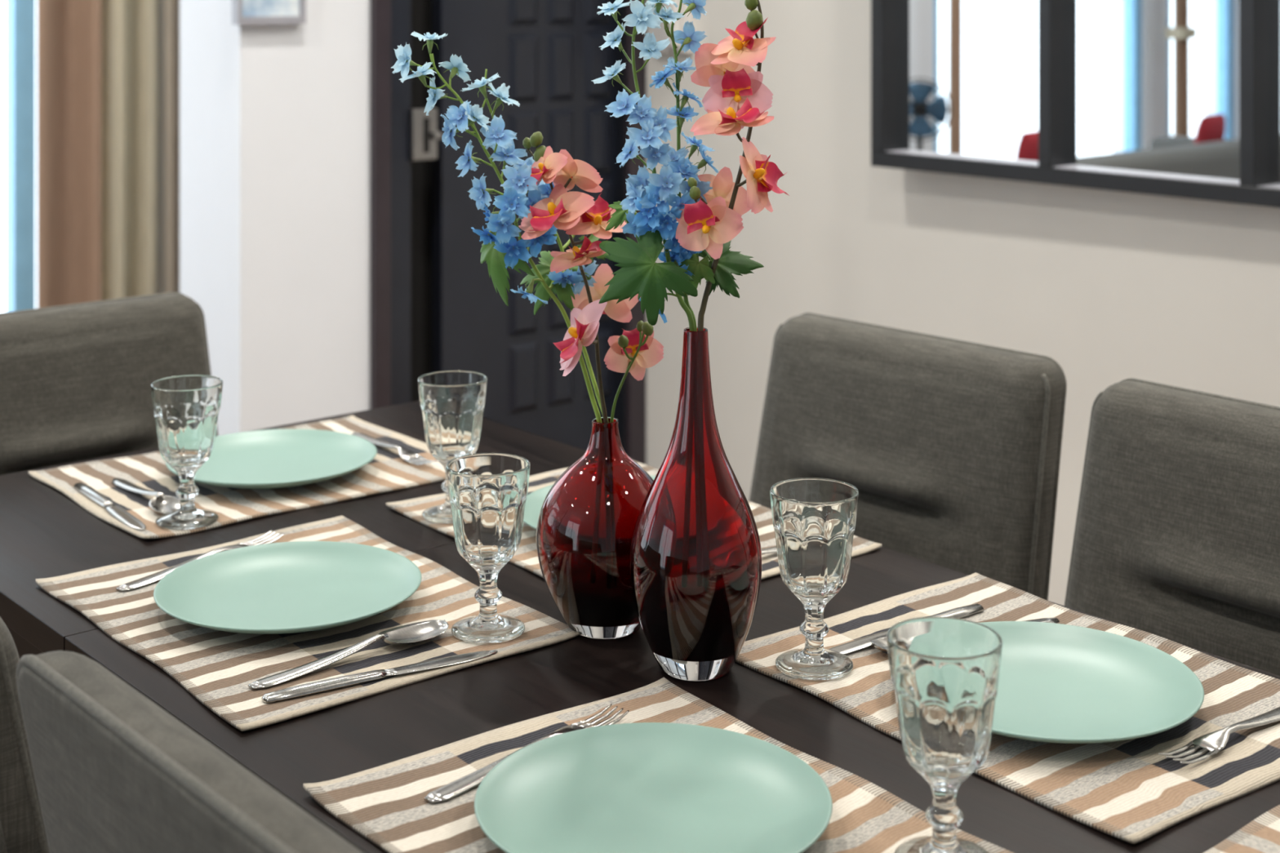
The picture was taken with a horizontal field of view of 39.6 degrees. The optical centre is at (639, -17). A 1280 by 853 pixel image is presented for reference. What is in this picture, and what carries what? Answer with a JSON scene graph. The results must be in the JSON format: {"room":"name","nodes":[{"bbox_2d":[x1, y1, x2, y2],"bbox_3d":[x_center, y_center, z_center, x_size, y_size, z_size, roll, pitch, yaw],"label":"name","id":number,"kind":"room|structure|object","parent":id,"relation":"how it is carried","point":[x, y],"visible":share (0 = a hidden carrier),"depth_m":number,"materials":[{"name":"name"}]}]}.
{"room":"dining room","nodes":[
{"label":"dining room","id":0,"kind":"room"},
{"bbox_2d":[179,0,370,435],"bbox_3d":[-0.555,0.015,4.567,1.199,2.650,0.310,0,0,-40],"label":"wall","id":1,"kind":"structure","parent":0,"point":[275,119],"depth_m":4.17,"materials":[{"name":"white paint"}]},
{"bbox_2d":[231,0,306,24],"bbox_3d":[-0.854,-0.037,4.094,0.174,0.260,0.030,0,0,-40],"label":"framed picture","id":2,"kind":"object","parent":1,"relation":"attached to","point":[243,11],"visible":1,"depth_m":4.08},
{"bbox_2d":[242,0,299,16],"bbox_3d":[-0.856,-0.037,4.096,0.152,0.224,0.016,0,0,-40],"label":"print","id":3,"kind":"object","parent":2,"relation":"attached to","point":[250,7],"depth_m":4.09},
{"bbox_2d":[391,0,625,451],"bbox_3d":[-0.354,0.280,4.631,0.800,2.120,0.210,0,0,-40],"label":"door","id":4,"kind":"structure","parent":1,"relation":"in","point":[447,312],"depth_m":4.58,"materials":[{"name":"black wood"}]},
{"bbox_2d":[370,0,645,464],"bbox_3d":[-0.316,0.240,4.550,0.855,2.200,0.022,0,0,-40],"label":"trim","id":5,"kind":"structure","parent":1,"relation":"attached to","point":[380,10],"depth_m":4.29,"materials":[{"name":"paint"}]},
{"bbox_2d":[645,0,1279,605],"bbox_3d":[1.501,0.015,3.283,0.300,2.650,8.900,0,0,-40],"label":"wall","id":6,"kind":"structure","parent":0,"point":[1111,286],"depth_m":4.03,"materials":[{"name":"paint"}]},
{"bbox_2d":[651,0,693,53],"bbox_3d":[0.076,0.062,4.705,0.055,0.240,0.142,0,0,-40],"label":"intercom","id":7,"kind":"object","parent":6,"relation":"attached to","point":[660,34],"visible":0.38,"depth_m":4.66,"materials":[{"name":"white plastic"}]},
{"bbox_2d":[871,0,1279,208],"bbox_3d":[1.163,-0.148,3.357,0.062,1.124,1.874,0,0,-41],"label":"wall mirror","id":8,"kind":"object","parent":6,"relation":"attached to","point":[1169,98],"visible":1,"depth_m":3.66,"materials":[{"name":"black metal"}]},
{"bbox_3d":[-1.069,1.440,1.126,7.210,0.200,8.900,0,0,-40],"label":"floor","id":9,"kind":"structure","parent":0,"visible":0},
{"bbox_2d":[0,617,49,852],"bbox_3d":[-0.439,0.897,1.609,0.525,0.886,0.478,0,0,-40],"label":"dining chair","id":10,"kind":"object","parent":9,"relation":"on","point":[22,828],"visible":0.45,"depth_m":1.30,"materials":[{"name":"grey fabric"}]},
{"bbox_2d":[0,291,217,475],"bbox_3d":[-0.664,0.897,2.297,0.478,0.886,0.525,0,0,-41],"label":"dining chair","id":11,"kind":"object","parent":9,"relation":"on","point":[76,380],"visible":0.14,"depth_m":2.46,"materials":[{"name":"grey fabric"}]},
{"bbox_2d":[16,650,363,852],"bbox_3d":[-0.081,0.892,1.195,0.525,0.895,0.478,0,0,-40],"label":"dining chair","id":12,"kind":"object","parent":9,"relation":"on","point":[114,771],"visible":1,"depth_m":1.07,"materials":[{"name":"grey fabric"}]},
{"bbox_2d":[0,400,1279,852],"bbox_3d":[0.004,0.970,1.600,0.772,0.740,1.885,0,0,-40],"label":"dining table","id":13,"kind":"object","parent":9,"relation":"on","point":[44,533],"visible":0.2,"depth_m":1.53,"materials":[{"name":"black wood"}]},
{"bbox_2d":[28,415,445,538],"bbox_3d":[-0.464,0.596,2.179,0.454,0.008,0.343,0,0,-39],"label":"placemat","id":14,"kind":"object","parent":13,"relation":"on","point":[388,471],"visible":0.56,"depth_m":2.12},
{"bbox_2d":[73,482,146,529],"bbox_3d":[-0.604,0.593,2.024,0.019,0.006,0.215,0,0,-36],"label":"table knife","id":15,"kind":"object","parent":14,"relation":"on","point":[125,517],"visible":1,"depth_m":2.01,"materials":[{"name":"metal"}]},
{"bbox_2d":[111,477,179,514],"bbox_3d":[-0.568,0.589,2.057,0.043,0.015,0.200,0,0,-38],"label":"spoon","id":16,"kind":"object","parent":14,"relation":"on","point":[162,504],"visible":0.84,"depth_m":2.03,"materials":[{"name":"metal"}]},
{"bbox_2d":[151,374,222,529],"bbox_3d":[-0.502,0.519,1.972,0.077,0.154,0.077,0,0,4],"label":"glass goblet","id":17,"kind":"object","parent":14,"relation":"on","point":[186,408],"visible":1,"depth_m":1.95,"materials":[{"name":"clear"}]},
{"bbox_2d":[151,374,222,472],"bbox_3d":[-0.502,0.490,1.972,0.077,0.096,0.077,0,0,30],"label":"bowl","id":18,"kind":"object","parent":17,"relation":"on","point":[186,408],"depth_m":1.95,"materials":[{"name":"clear glass"}]},
{"bbox_2d":[165,428,377,488],"bbox_3d":[-0.449,0.586,2.171,0.252,0.022,0.252,0,0,-40],"label":"dinner plate","id":19,"kind":"object","parent":14,"relation":"on","point":[267,459],"visible":0.93,"depth_m":2.21,"materials":[{"name":"teal"}]},
{"bbox_2d":[35,515,579,731],"bbox_3d":[-0.327,0.597,1.704,0.345,0.006,0.454,0,0,-39],"label":"placemat","id":20,"kind":"object","parent":13,"relation":"on","point":[217,668],"visible":0.64,"depth_m":1.62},
{"bbox_2d":[115,529,284,591],"bbox_3d":[-0.451,0.591,1.829,0.025,0.010,0.205,0,0,37],"label":"fork","id":21,"kind":"object","parent":20,"relation":"on","point":[152,578],"visible":0.81,"depth_m":1.81,"materials":[{"name":"metal"}]},
{"bbox_2d":[153,541,422,634],"bbox_3d":[-0.337,0.586,1.709,0.252,0.022,0.252,0,0,-40],"label":"dinner plate","id":22,"kind":"object","parent":20,"relation":"on","point":[291,587],"visible":1,"depth_m":1.73,"materials":[{"name":"teal"}]},
{"bbox_2d":[247,619,448,688],"bbox_3d":[-0.255,0.589,1.571,0.200,0.015,0.043,0,0,-41],"label":"spoon","id":23,"kind":"object","parent":20,"relation":"on","point":[419,632],"visible":1,"depth_m":1.58,"materials":[{"name":"metal"}]},
{"bbox_2d":[377,619,448,644],"bbox_3d":[-0.205,0.590,1.615,0.068,0.012,0.043,0,0,-41],"label":"bowl","id":24,"kind":"object","parent":23,"relation":"on","point":[419,632],"depth_m":1.62,"materials":[{"name":"metal"}]},
{"bbox_2d":[261,650,497,702],"bbox_3d":[-0.220,0.593,1.531,0.215,0.006,0.019,0,0,-30],"label":"table knife","id":25,"kind":"object","parent":20,"relation":"on","point":[348,680],"visible":1,"depth_m":1.52,"materials":[{"name":"metal"}]},
{"bbox_2d":[445,453,530,643],"bbox_3d":[-0.140,0.519,1.638,0.077,0.154,0.077,0,0,-24],"label":"glass goblet","id":26,"kind":"object","parent":20,"relation":"on","point":[487,492],"visible":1,"depth_m":1.62,"materials":[{"name":"clear"}]},
{"bbox_2d":[445,453,530,573],"bbox_3d":[-0.140,0.490,1.638,0.077,0.096,0.077,0,0,-43],"label":"bowl","id":27,"kind":"object","parent":26,"relation":"on","point":[487,492],"depth_m":1.61,"materials":[{"name":"clear glass"}]},
{"bbox_2d":[536,417,653,639],"bbox_3d":[-0.033,0.503,1.657,0.128,0.193,0.128,0,0,11],"label":"glass vase","id":28,"kind":"object","parent":13,"relation":"on","point":[587,520],"visible":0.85,"depth_m":1.61,"materials":[{"name":"red"}]},
{"bbox_2d":[391,31,608,422],"bbox_3d":[-0.111,0.302,1.639,0.216,0.517,0.105,0,0,-24],"label":"delphinium spray","id":29,"kind":"object","parent":28,"relation":"in","point":[500,249],"visible":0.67,"depth_m":1.63,"materials":[{"name":"blue plant"}]},
{"bbox_2d":[391,41,411,77],"bbox_3d":[-0.217,0.071,1.629,0.010,0.036,0.035,0,0,-38],"label":"flower","id":30,"kind":"object","parent":29,"relation":"on","point":[402,54],"depth_m":1.63,"materials":[{"name":"blue plant"}]},
{"bbox_2d":[398,62,436,83],"bbox_3d":[-0.201,0.080,1.622,0.033,0.013,0.034,-13,20,26],"label":"flower","id":31,"kind":"object","parent":29,"relation":"on","point":[404,67],"depth_m":1.63,"materials":[{"name":"blue plant"}]},
{"bbox_2d":[423,76,444,115],"bbox_3d":[-0.190,0.102,1.631,0.013,0.034,0.033,7,-25,-32],"label":"flower","id":32,"kind":"object","parent":29,"relation":"on","point":[435,93],"depth_m":1.63,"materials":[{"name":"blue plant"}]},
{"bbox_2d":[440,114,459,150],"bbox_3d":[-0.175,0.135,1.621,0.013,0.034,0.033,-7,31,-32],"label":"flower","id":33,"kind":"object","parent":29,"relation":"on","point":[450,128],"depth_m":1.62,"materials":[{"name":"blue plant"}]},
{"bbox_2d":[438,53,471,82],"bbox_3d":[-0.170,0.077,1.643,0.033,0.013,0.034,25,-42,2],"label":"flower","id":34,"kind":"object","parent":29,"relation":"on","point":[456,66],"depth_m":1.64,"materials":[{"name":"blue plant"}]},
{"bbox_2d":[444,100,471,133],"bbox_3d":[-0.164,0.119,1.611,0.034,0.033,0.013,4,-22,35],"label":"flower","id":35,"kind":"object","parent":29,"relation":"on","point":[461,116],"depth_m":1.61,"materials":[{"name":"blue plant"}]},
{"bbox_2d":[454,139,479,177],"bbox_3d":[-0.159,0.160,1.631,0.013,0.034,0.033,7,15,-32],"label":"flower","id":36,"kind":"object","parent":29,"relation":"on","point":[467,162],"depth_m":1.63,"materials":[{"name":"blue plant"}]},
{"bbox_2d":[460,101,490,132],"bbox_3d":[-0.148,0.119,1.611,0.033,0.007,0.032,36,21,-25],"label":"flower","id":37,"kind":"object","parent":29,"relation":"on","point":[477,112],"depth_m":1.61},
{"bbox_2d":[466,173,492,210],"bbox_3d":[-0.147,0.192,1.630,0.007,0.033,0.032,-4,-18,-43],"label":"flower","id":38,"kind":"object","parent":29,"relation":"on","point":[478,193],"depth_m":1.63,"materials":[{"name":"blue plant"}]},
{"bbox_2d":[461,72,500,91],"bbox_3d":[-0.147,0.088,1.631,0.039,0.011,0.034,-26,15,-19],"label":"flower","id":39,"kind":"object","parent":29,"relation":"on","point":[481,84],"depth_m":1.63,"materials":[{"name":"blue plant"}]},
{"bbox_2d":[480,114,517,150],"bbox_3d":[-0.128,0.137,1.610,0.034,0.033,0.013,36,-31,17],"label":"flower","id":40,"kind":"object","parent":29,"relation":"on","point":[495,133],"depth_m":1.61,"materials":[{"name":"blue plant"}]},
{"bbox_2d":[485,207,521,244],"bbox_3d":[-0.123,0.217,1.590,0.033,0.034,0.013,-14,13,10],"label":"flower","id":41,"kind":"object","parent":29,"relation":"on","point":[500,223],"depth_m":1.59,"materials":[{"name":"blue plant"}]},
{"bbox_2d":[487,82,519,106],"bbox_3d":[-0.126,0.101,1.641,0.034,0.011,0.039,34,7,33],"label":"flower","id":42,"kind":"object","parent":29,"relation":"on","point":[501,92],"depth_m":1.64,"materials":[{"name":"blue plant"}]},
{"bbox_2d":[488,138,527,165],"bbox_3d":[-0.121,0.153,1.629,0.034,0.011,0.039,34,38,27],"label":"flower","id":43,"kind":"object","parent":29,"relation":"on","point":[508,154],"depth_m":1.63,"materials":[{"name":"blue plant"}]},
{"bbox_2d":[492,186,530,223],"bbox_3d":[-0.115,0.197,1.589,0.033,0.032,0.007,-14,-12,-3],"label":"flower","id":44,"kind":"object","parent":29,"relation":"on","point":[510,196],"depth_m":1.59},
{"bbox_2d":[493,236,531,269],"bbox_3d":[-0.115,0.240,1.610,0.033,0.034,0.013,-35,21,7],"label":"flower","id":45,"kind":"object","parent":29,"relation":"on","point":[508,252],"depth_m":1.61,"materials":[{"name":"blue plant"}]},
{"bbox_2d":[500,162,540,198],"bbox_3d":[-0.108,0.176,1.597,0.039,0.034,0.011,8,-17,9],"label":"flower","id":46,"kind":"object","parent":29,"relation":"on","point":[515,187],"depth_m":1.60,"materials":[{"name":"blue plant"}]},
{"bbox_2d":[510,285,547,304],"bbox_3d":[-0.103,0.284,1.622,0.034,0.013,0.033,8,-16,41],"label":"flower","id":47,"kind":"object","parent":29,"relation":"on","point":[528,291],"depth_m":1.62,"materials":[{"name":"blue plant"}]},
{"bbox_2d":[518,185,546,219],"bbox_3d":[-0.095,0.205,1.630,0.035,0.038,0.006,40,-27,-13],"label":"flower","id":48,"kind":"object","parent":29,"relation":"on","point":[535,196],"depth_m":1.63,"materials":[{"name":"blue plant"}]},
{"bbox_2d":[524,224,558,242],"bbox_3d":[-0.091,0.224,1.640,0.033,0.034,0.013,-23,16,-7],"label":"flower","id":49,"kind":"object","parent":29,"relation":"on","point":[546,237],"depth_m":1.64,"materials":[{"name":"blue plant"}]},
{"bbox_2d":[526,229,556,257],"bbox_3d":[-0.094,0.236,1.639,0.033,0.032,0.007,-36,32,-1],"label":"flower","id":50,"kind":"object","parent":29,"relation":"on","point":[535,245],"depth_m":1.64,"materials":[{"name":"blue plant"}]},
{"bbox_2d":[546,268,583,293],"bbox_3d":[-0.072,0.277,1.651,0.038,0.035,0.006,22,33,-25],"label":"flower","id":51,"kind":"object","parent":29,"relation":"on","point":[563,282],"depth_m":1.65,"materials":[{"name":"blue plant"}]},
{"bbox_2d":[565,260,599,294],"bbox_3d":[-0.054,0.276,1.660,0.038,0.035,0.006,-10,27,-36],"label":"flower","id":52,"kind":"object","parent":29,"relation":"on","point":[573,275],"depth_m":1.66,"materials":[{"name":"blue plant"}]},
{"bbox_2d":[519,131,639,422],"bbox_3d":[-0.055,0.348,1.626,0.143,0.425,0.097,0,0,-40],"label":"orchid spray","id":53,"kind":"object","parent":28,"relation":"in","point":[574,212],"visible":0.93,"depth_m":1.61,"materials":[{"name":"pink plant"}]},
{"bbox_2d":[604,320,663,422],"bbox_3d":[-0.004,0.435,1.643,0.057,0.250,0.036,0,0,-6],"label":"orchid","id":54,"kind":"object","parent":28,"relation":"in","point":[636,350],"visible":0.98,"depth_m":1.65,"materials":[{"name":"pink plant"}]},
{"bbox_2d":[386,460,881,579],"bbox_3d":[-0.017,0.596,1.960,0.342,0.008,0.454,0,0,-38],"label":"placemat","id":55,"kind":"object","parent":13,"relation":"on","point":[526,557],"visible":0.07,"depth_m":1.95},
{"bbox_2d":[417,370,487,524],"bbox_3d":[-0.210,0.519,1.994,0.077,0.154,0.077,0,0,-24],"label":"glass goblet","id":56,"kind":"object","parent":55,"relation":"on","point":[452,402],"visible":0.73,"depth_m":1.97,"materials":[{"name":"clear"}]},
{"bbox_2d":[417,370,487,466],"bbox_3d":[-0.210,0.490,1.994,0.077,0.096,0.077,0,0,20],"label":"bowl","id":57,"kind":"object","parent":56,"relation":"on","point":[452,402],"depth_m":1.97,"materials":[{"name":"clear glass"}]},
{"bbox_2d":[523,475,655,529],"bbox_3d":[-0.009,0.586,1.956,0.252,0.022,0.252,0,0,-40],"label":"dinner plate","id":58,"kind":"object","parent":55,"relation":"on","point":[535,500],"visible":0.02,"depth_m":1.98,"materials":[{"name":"teal"}]},
{"bbox_2d":[303,677,1013,852],"bbox_3d":[0.022,0.596,1.242,0.344,0.008,0.454,0,0,-38],"label":"placemat","id":59,"kind":"object","parent":13,"relation":"on","point":[385,804],"visible":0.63,"depth_m":1.31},
{"bbox_2d":[423,703,629,803],"bbox_3d":[-0.086,0.591,1.372,0.025,0.010,0.205,0,0,43],"label":"fork","id":60,"kind":"object","parent":59,"relation":"on","point":[454,788],"visible":0.68,"depth_m":1.33,"materials":[{"name":"metal"}]},
{"bbox_2d":[474,722,832,852],"bbox_3d":[0.009,0.586,1.258,0.252,0.022,0.252,0,0,-40],"label":"dinner plate","id":61,"kind":"object","parent":59,"relation":"on","point":[637,787],"visible":1,"depth_m":1.29,"materials":[{"name":"teal"}]},
{"bbox_2d":[886,616,1002,852],"bbox_3d":[0.206,0.519,1.204,0.077,0.154,0.077,0,0,-24],"label":"glass goblet","id":62,"kind":"object","parent":59,"relation":"on","point":[944,672],"visible":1,"depth_m":1.18,"materials":[{"name":"clear"}]},
{"bbox_2d":[630,326,761,681],"bbox_3d":[0.049,0.451,1.557,0.116,0.297,0.116,0,0,-40],"label":"glass vase","id":63,"kind":"object","parent":13,"relation":"on","point":[695,549],"visible":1,"depth_m":1.52,"materials":[{"name":"red"}]},
{"bbox_2d":[591,0,764,331],"bbox_3d":[0.034,0.264,1.556,0.154,0.533,0.079,0,0,-2],"label":"delphinium spray","id":64,"kind":"object","parent":63,"relation":"in","point":[639,273],"visible":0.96,"depth_m":1.54,"materials":[{"name":"blue plant"}]},
{"bbox_2d":[591,59,626,84],"bbox_3d":[-0.025,0.076,1.555,0.030,0.032,0.008,-13,-54,47],"label":"flower","id":65,"kind":"object","parent":64,"relation":"on","point":[611,72],"depth_m":1.56,"materials":[{"name":"blue plant"}]},
{"bbox_2d":[598,22,625,50],"bbox_3d":[-0.024,0.045,1.556,0.031,0.010,0.036,-43,26,-20],"label":"flower","id":66,"kind":"object","parent":64,"relation":"on","point":[612,38],"depth_m":1.56,"materials":[{"name":"blue plant"}]},
{"bbox_2d":[604,88,641,117],"bbox_3d":[-0.016,0.103,1.534,0.036,0.031,0.010,-36,-42,6],"label":"flower","id":67,"kind":"object","parent":64,"relation":"on","point":[624,104],"depth_m":1.54,"materials":[{"name":"blue plant"}]},
{"bbox_2d":[616,137,639,167],"bbox_3d":[-0.012,0.147,1.558,0.006,0.032,0.035,34,20,-24],"label":"flower","id":68,"kind":"object","parent":64,"relation":"on","point":[630,151],"depth_m":1.56,"materials":[{"name":"blue plant"}]},
{"bbox_2d":[619,181,644,213],"bbox_3d":[-0.006,0.188,1.556,0.006,0.030,0.029,8,10,-40],"label":"flower","id":69,"kind":"object","parent":64,"relation":"on","point":[635,189],"depth_m":1.56,"materials":[{"name":"blue plant"}]},
{"bbox_2d":[625,165,649,199],"bbox_3d":[0.001,0.175,1.554,0.031,0.036,0.010,48,2,35],"label":"flower","id":70,"kind":"object","parent":64,"relation":"on","point":[635,184],"depth_m":1.56,"materials":[{"name":"blue plant"}]},
{"bbox_2d":[621,0,662,34],"bbox_3d":[0.000,0.029,1.525,0.032,0.035,0.006,-31,-15,-17],"label":"flower","id":71,"kind":"object","parent":64,"relation":"on","point":[642,16],"depth_m":1.53,"materials":[{"name":"blue plant"}]},
{"bbox_2d":[626,94,657,131],"bbox_3d":[0.000,0.110,1.536,0.032,0.035,0.006,10,-31,-1],"label":"flower","id":72,"kind":"object","parent":64,"relation":"on","point":[644,104],"depth_m":1.54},
{"bbox_2d":[626,120,663,149],"bbox_3d":[0.006,0.130,1.524,0.032,0.030,0.008,-25,-32,-8],"label":"flower","id":73,"kind":"object","parent":64,"relation":"on","point":[652,130],"depth_m":1.53,"materials":[{"name":"blue plant"}]},
{"bbox_2d":[631,192,659,230],"bbox_3d":[0.007,0.195,1.526,0.031,0.032,0.012,-4,-1,12],"label":"flower","id":74,"kind":"object","parent":64,"relation":"on","point":[648,219],"depth_m":1.53,"materials":[{"name":"blue plant"}]},
{"bbox_2d":[631,31,670,60],"bbox_3d":[0.008,0.053,1.536,0.030,0.008,0.032,27,48,18],"label":"flower","id":75,"kind":"object","parent":64,"relation":"on","point":[650,48],"depth_m":1.54,"materials":[{"name":"blue plant"}]},
{"bbox_2d":[639,297,667,324],"bbox_3d":[0.010,0.282,1.546,0.032,0.008,0.030,25,-20,25],"label":"flower","id":76,"kind":"object","parent":64,"relation":"on","point":[654,306],"depth_m":1.53,"materials":[{"name":"blue plant"}]},
{"bbox_2d":[639,143,671,170],"bbox_3d":[0.013,0.146,1.534,0.032,0.030,0.008,39,-22,11],"label":"flower","id":77,"kind":"object","parent":64,"relation":"on","point":[654,154],"depth_m":1.53,"materials":[{"name":"blue plant"}]},
{"bbox_2d":[639,181,675,217],"bbox_3d":[0.016,0.183,1.526,0.030,0.029,0.006,21,-11,4],"label":"flower","id":78,"kind":"object","parent":64,"relation":"on","point":[662,206],"depth_m":1.53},
{"bbox_2d":[643,105,678,142],"bbox_3d":[0.018,0.120,1.535,0.032,0.030,0.008,33,-26,3],"label":"flower","id":79,"kind":"object","parent":64,"relation":"on","point":[656,124],"depth_m":1.54,"materials":[{"name":"blue plant"}]},
{"bbox_2d":[648,62,677,88],"bbox_3d":[0.020,0.081,1.566,0.032,0.006,0.035,-32,20,18],"label":"flower","id":80,"kind":"object","parent":64,"relation":"on","point":[660,78],"depth_m":1.57,"materials":[{"name":"blue plant"}]},
{"bbox_2d":[647,164,684,202],"bbox_3d":[0.023,0.170,1.526,0.029,0.030,0.006,-29,-13,-15],"label":"flower","id":81,"kind":"object","parent":64,"relation":"on","point":[664,187],"depth_m":1.53,"materials":[{"name":"blue plant"}]},
{"bbox_2d":[653,206,682,240],"bbox_3d":[0.024,0.206,1.526,0.031,0.032,0.012,-12,18,4],"label":"flower","id":82,"kind":"object","parent":64,"relation":"on","point":[665,224],"depth_m":1.53,"materials":[{"name":"blue plant"}]},
{"bbox_2d":[651,4,684,23],"bbox_3d":[0.024,0.024,1.556,0.031,0.010,0.036,-7,23,-24],"label":"flower","id":83,"kind":"object","parent":64,"relation":"on","point":[668,15],"depth_m":1.56,"materials":[{"name":"blue plant"}]},
{"bbox_2d":[662,145,693,167],"bbox_3d":[0.031,0.153,1.556,0.032,0.006,0.035,10,40,3],"label":"flower","id":84,"kind":"object","parent":64,"relation":"on","point":[672,158],"depth_m":1.55,"materials":[{"name":"blue plant"}]},
{"bbox_2d":[663,233,694,255],"bbox_3d":[0.034,0.225,1.546,0.029,0.030,0.006,-21,29,-3],"label":"flower","id":85,"kind":"object","parent":64,"relation":"on","point":[672,243],"depth_m":1.55,"materials":[{"name":"blue plant"}]},
{"bbox_2d":[662,105,698,121],"bbox_3d":[0.037,0.113,1.568,0.030,0.006,0.029,15,21,22],"label":"flower","id":86,"kind":"object","parent":64,"relation":"on","point":[688,113],"depth_m":1.57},
{"bbox_2d":[665,190,697,221],"bbox_3d":[0.037,0.193,1.524,0.032,0.030,0.008,-2,7,-12],"label":"flower","id":87,"kind":"object","parent":64,"relation":"on","point":[672,198],"depth_m":1.52,"materials":[{"name":"blue plant"}]},
{"bbox_2d":[667,156,700,183],"bbox_3d":[0.038,0.162,1.546,0.030,0.029,0.006,5,-45,-14],"label":"flower","id":88,"kind":"object","parent":64,"relation":"on","point":[679,168],"depth_m":1.55,"materials":[{"name":"blue plant"}]},
{"bbox_2d":[671,82,702,107],"bbox_3d":[0.042,0.098,1.568,0.032,0.012,0.031,18,-8,37],"label":"flower","id":89,"kind":"object","parent":64,"relation":"on","point":[686,95],"depth_m":1.57,"materials":[{"name":"blue plant"}]},
{"bbox_2d":[673,20,706,53],"bbox_3d":[0.044,0.047,1.580,0.035,0.032,0.006,22,26,17],"label":"flower","id":90,"kind":"object","parent":64,"relation":"on","point":[690,39],"depth_m":1.58,"materials":[{"name":"blue plant"}]},
{"bbox_2d":[679,173,712,202],"bbox_3d":[0.047,0.182,1.555,0.034,0.032,0.007,0,0,-12],"label":"buds","id":91,"kind":"object","parent":64,"relation":"on","point":[704,186],"depth_m":1.56,"materials":[{"name":"green plant"}]},
{"bbox_2d":[680,131,715,151],"bbox_3d":[0.051,0.140,1.580,0.035,0.006,0.032,23,7,-28],"label":"flower","id":92,"kind":"object","parent":64,"relation":"on","point":[694,142],"depth_m":1.58,"materials":[{"name":"blue plant"}]},
{"bbox_2d":[698,143,719,173],"bbox_3d":[0.060,0.153,1.567,0.008,0.032,0.030,-41,-19,-6],"label":"flower","id":93,"kind":"object","parent":64,"relation":"on","point":[706,159],"depth_m":1.57,"materials":[{"name":"blue plant"}]},
{"bbox_2d":[675,0,789,331],"bbox_3d":[0.078,0.269,1.532,0.098,0.523,0.096,0,0,-40],"label":"orchid spray","id":94,"kind":"object","parent":63,"relation":"in","point":[737,98],"visible":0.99,"depth_m":1.53,"materials":[{"name":"pink plant"}]},
{"bbox_2d":[735,572,1279,844],"bbox_3d":[0.340,0.596,1.515,0.344,0.007,0.454,0,0,-37],"label":"placemat","id":95,"kind":"object","parent":13,"relation":"on","point":[1125,790],"visible":0.61,"depth_m":1.41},
{"bbox_2d":[769,477,858,680],"bbox_3d":[0.152,0.519,1.553,0.077,0.154,0.077,0,0,-13],"label":"glass goblet","id":96,"kind":"object","parent":95,"relation":"on","point":[814,519],"visible":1,"depth_m":1.53,"materials":[{"name":"clear"}]},
{"bbox_2d":[769,477,858,604],"bbox_3d":[0.152,0.490,1.553,0.077,0.096,0.077,0,0,-32],"label":"bowl","id":97,"kind":"object","parent":96,"relation":"on","point":[814,519],"depth_m":1.53,"materials":[{"name":"clear glass"}]},
{"bbox_2d":[828,603,984,654],"bbox_3d":[0.239,0.593,1.633,0.215,0.006,0.019,0,0,-37],"label":"table knife","id":98,"kind":"object","parent":95,"relation":"on","point":[962,611],"visible":0.44,"depth_m":1.62,"materials":[{"name":"metal"}]},
{"bbox_2d":[979,621,1204,743],"bbox_3d":[0.337,0.586,1.478,0.252,0.022,0.252,0,0,-40],"label":"dinner plate","id":99,"kind":"object","parent":95,"relation":"on","point":[1060,683],"visible":0.73,"depth_m":1.49,"materials":[{"name":"teal"}]},
{"bbox_2d":[1158,706,1279,764],"bbox_3d":[0.483,0.591,1.417,0.205,0.010,0.025,0,0,-39],"label":"fork","id":100,"kind":"object","parent":95,"relation":"on","point":[1214,742],"visible":1,"depth_m":1.39,"materials":[{"name":"metal"}]},
{"bbox_2d":[1204,804,1279,852],"bbox_3d":[0.469,0.597,1.074,0.454,0.006,0.342,0,0,-39],"label":"placemat","id":101,"kind":"object","parent":13,"relation":"on","point":[1262,834],"visible":1,"depth_m":1.24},
{"bbox_2d":[749,312,1066,600],"bbox_3d":[0.174,0.897,2.137,0.525,0.886,0.478,0,0,-42],"label":"dining chair","id":102,"kind":"object","parent":9,"relation":"on","point":[950,448],"visible":0.27,"depth_m":2.20,"materials":[{"name":"grey fabric"}]},
{"bbox_2d":[1064,377,1279,675],"bbox_3d":[0.495,0.897,1.731,0.525,0.886,0.478,0,0,-40],"label":"dining chair","id":103,"kind":"object","parent":9,"relation":"on","point":[1176,537],"visible":0.41,"depth_m":1.91,"materials":[{"name":"grey fabric"}]},
{"bbox_3d":[-3.711,0.015,4.197,6.510,2.650,0.200,0,0,-40],"label":"wall window","id":104,"kind":"structure","parent":0,"visible":0},
{"bbox_2d":[5,0,35,311],"bbox_3d":[-2.422,0.090,5.220,1.800,2.300,0.070,0,0,-40],"label":"window","id":105,"kind":"structure","parent":104,"relation":"attached to","point":[20,15],"depth_m":5.59,"materials":[{"name":"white glass"}]},
{"bbox_3d":[-3.611,-1.160,3.993,6.200,0.028,0.028,0,0,-40],"label":"curtain rod","id":106,"kind":"object","parent":104,"relation":"attached to","visible":0},
{"bbox_2d":[36,0,101,308],"bbox_3d":[-1.786,0.090,5.529,0.207,2.440,0.176,0,0,-40],"label":"window curtain","id":107,"kind":"object","parent":106,"relation":"hanging from","point":[68,32],"visible":0.7,"depth_m":5.58,"materials":[{"name":"brown fabric"}]},
{"bbox_2d":[101,0,157,300],"bbox_3d":[-1.634,0.090,5.667,0.201,2.440,0.101,0,0,-40],"label":"window curtain","id":108,"kind":"object","parent":106,"relation":"hanging from","point":[129,28],"visible":0.63,"depth_m":5.69,"materials":[{"name":"beige fabric"}]},
{"bbox_2d":[155,0,179,293],"bbox_3d":[-1.480,0.090,5.822,0.225,2.440,0.068,0,0,-40],"label":"window curtain","id":109,"kind":"object","parent":106,"relation":"hanging from","point":[167,273],"visible":0.29,"depth_m":5.77,"materials":[{"name":"beige fabric"}]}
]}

